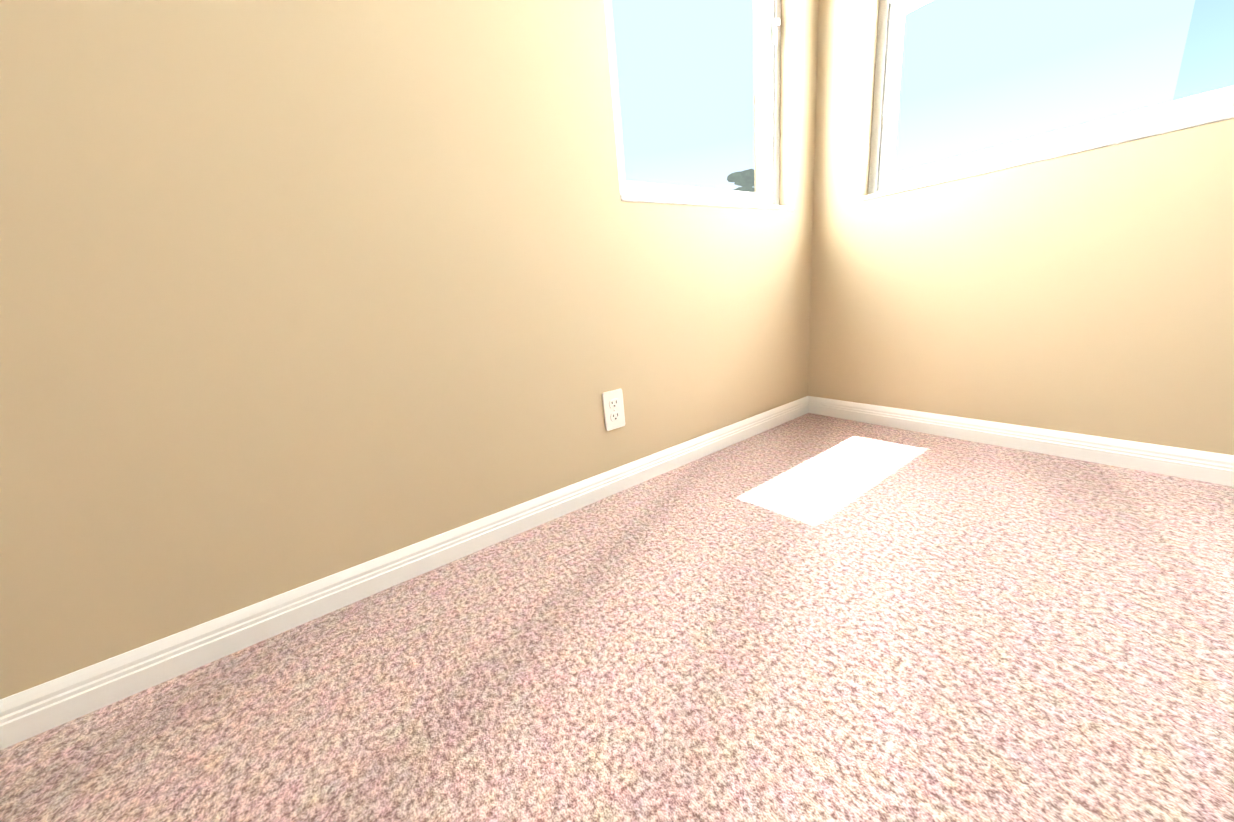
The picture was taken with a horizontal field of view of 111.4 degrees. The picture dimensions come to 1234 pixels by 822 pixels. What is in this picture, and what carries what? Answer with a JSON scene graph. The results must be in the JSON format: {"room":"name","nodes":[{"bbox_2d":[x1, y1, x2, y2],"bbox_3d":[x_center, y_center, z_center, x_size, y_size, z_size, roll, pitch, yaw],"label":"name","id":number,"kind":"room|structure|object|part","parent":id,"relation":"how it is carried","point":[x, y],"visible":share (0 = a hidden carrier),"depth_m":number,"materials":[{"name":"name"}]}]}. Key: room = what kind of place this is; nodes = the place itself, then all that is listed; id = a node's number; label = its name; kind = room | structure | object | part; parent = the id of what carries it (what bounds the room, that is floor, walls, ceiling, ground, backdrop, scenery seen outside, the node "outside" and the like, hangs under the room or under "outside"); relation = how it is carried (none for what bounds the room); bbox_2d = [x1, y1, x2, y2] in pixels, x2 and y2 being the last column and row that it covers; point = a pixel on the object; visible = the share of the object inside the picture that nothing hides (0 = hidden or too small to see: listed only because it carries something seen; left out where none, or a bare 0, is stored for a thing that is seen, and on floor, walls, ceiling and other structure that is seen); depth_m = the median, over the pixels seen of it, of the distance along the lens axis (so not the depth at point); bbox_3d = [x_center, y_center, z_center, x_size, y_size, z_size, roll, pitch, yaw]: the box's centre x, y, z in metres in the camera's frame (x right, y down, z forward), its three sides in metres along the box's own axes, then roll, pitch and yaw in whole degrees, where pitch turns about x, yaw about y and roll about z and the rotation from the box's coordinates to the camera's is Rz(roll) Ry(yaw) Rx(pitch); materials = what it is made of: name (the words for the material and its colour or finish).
{"room":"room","nodes":[
{"label":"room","id":0,"kind":"room"},
{"bbox_2d":[0,0,818,698],"bbox_3d":[-0.560,-0.830,0.758,3.384,2.440,0.168,-16,18,-33],"label":"wall","id":1,"kind":"structure","parent":0,"point":[294,294],"depth_m":0.78,"materials":[{"name":"beige paint"}]},
{"bbox_2d":[0,396,808,749],"bbox_3d":[-0.397,0.322,0.998,3.084,0.072,0.015,-16,18,-33],"label":"baseboard","id":2,"kind":"structure","parent":1,"relation":"attached to","point":[36,710],"depth_m":0.84,"materials":[{"name":"white wood"}]},
{"bbox_2d":[602,389,624,430],"bbox_3d":[-0.008,-0.003,1.225,0.070,0.115,0.008,-16,18,-33],"label":"electrical outlet","id":3,"kind":"object","parent":1,"relation":"attached to","point":[613,408],"visible":1,"depth_m":1.22,"materials":[{"name":"white plastic"}]},
{"bbox_2d":[604,0,780,204],"bbox_3d":[0.224,-1.222,1.273,0.803,1.145,0.079,-16,18,-33],"label":"window","id":4,"kind":"structure","parent":1,"relation":"in","point":[776,91],"depth_m":1.46,"materials":[{"name":"white plastic"}]},
{"bbox_2d":[641,186,686,198],"bbox_3d":[0.142,-0.644,1.250,0.133,0.037,0.056,-16,18,-33],"label":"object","id":5,"kind":"structure","parent":4,"relation":"attached to","point":[653,191],"depth_m":1.23,"materials":[{"name":"white plastic"}]},
{"bbox_3d":[0.232,-1.220,1.262,0.735,1.085,0.040,-16,18,-33],"label":"left window sash","id":6,"kind":"part","parent":4,"relation":"part of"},
{"bbox_2d":[772,18,780,44],"bbox_3d":[0.544,-1.298,1.434,0.016,0.070,0.026,-16,18,-33],"label":"lock","id":7,"kind":"object","parent":4,"relation":"attached to","point":[776,23],"visible":1,"depth_m":1.43,"materials":[{"name":"white plastic"}]},
{"bbox_2d":[620,195,792,210],"bbox_3d":[0.317,-0.667,1.368,0.803,0.016,0.060,-16,18,-33],"label":"window sill","id":8,"kind":"structure","parent":1,"relation":"attached to","point":[632,198],"depth_m":1.29,"materials":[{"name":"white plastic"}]},
{"bbox_2d":[0,413,1233,821],"bbox_3d":[-0.013,0.832,-0.627,4.784,0.120,3.508,-16,18,-33],"label":"floor","id":9,"kind":"structure","parent":0,"point":[808,617],"depth_m":0.65,"materials":[{"name":"carpet"}]},
{"bbox_2d":[808,0,1233,454],"bbox_3d":[1.709,-0.937,0.351,0.168,2.440,3.108,-16,18,-33],"label":"wall","id":10,"kind":"structure","parent":0,"point":[1090,292],"depth_m":1.21,"materials":[{"name":"beige paint"}]},
{"bbox_2d":[808,396,1233,486],"bbox_3d":[1.745,0.220,0.614,0.015,0.072,3.108,-16,18,-33],"label":"baseboard","id":11,"kind":"structure","parent":10,"relation":"attached to","point":[1210,467],"depth_m":1.24,"materials":[{"name":"white wood"}]},
{"bbox_2d":[860,110,1233,200],"bbox_3d":[1.133,-0.697,1.190,0.060,0.016,0.828,-16,18,-33],"label":"window sill","id":12,"kind":"structure","parent":10,"relation":"attached to","point":[1152,132],"depth_m":1.09,"materials":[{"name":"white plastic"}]},
{"bbox_2d":[868,0,1233,194],"bbox_3d":[1.135,-1.256,1.078,0.083,1.145,0.828,-16,18,-33],"label":"window","id":13,"kind":"structure","parent":10,"relation":"in","point":[880,82],"depth_m":1.31,"materials":[{"name":"white plastic"}]},
{"bbox_3d":[1.115,-1.506,1.012,0.026,0.566,0.760,-16,18,-33],"label":"back window sash","id":14,"kind":"part","parent":13,"relation":"part of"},
{"bbox_3d":[1.139,-0.997,1.134,0.034,0.557,0.760,-16,18,-33],"label":"back window sash","id":15,"kind":"part","parent":13,"relation":"part of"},
{"label":"outside","id":16,"kind":"structure","parent":0,"visible":0},
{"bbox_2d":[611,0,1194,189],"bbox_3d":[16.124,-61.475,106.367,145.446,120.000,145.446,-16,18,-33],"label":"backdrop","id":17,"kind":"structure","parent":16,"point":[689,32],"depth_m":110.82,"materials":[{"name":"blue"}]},
{"bbox_3d":[13.094,-31.141,92.855,160.000,24.158,160.000,-16,18,-33],"label":"ground","id":18,"kind":"structure","parent":0,"visible":0},
{"bbox_2d":[727,169,753,191],"bbox_3d":[11.124,-12.797,35.435,4.663,13.745,4.746,-16,18,-33],"label":"pine tree","id":19,"kind":"object","parent":18,"relation":"on","point":[743,177],"depth_m":33.51,"materials":[{"name":"green plant"}]}
]}

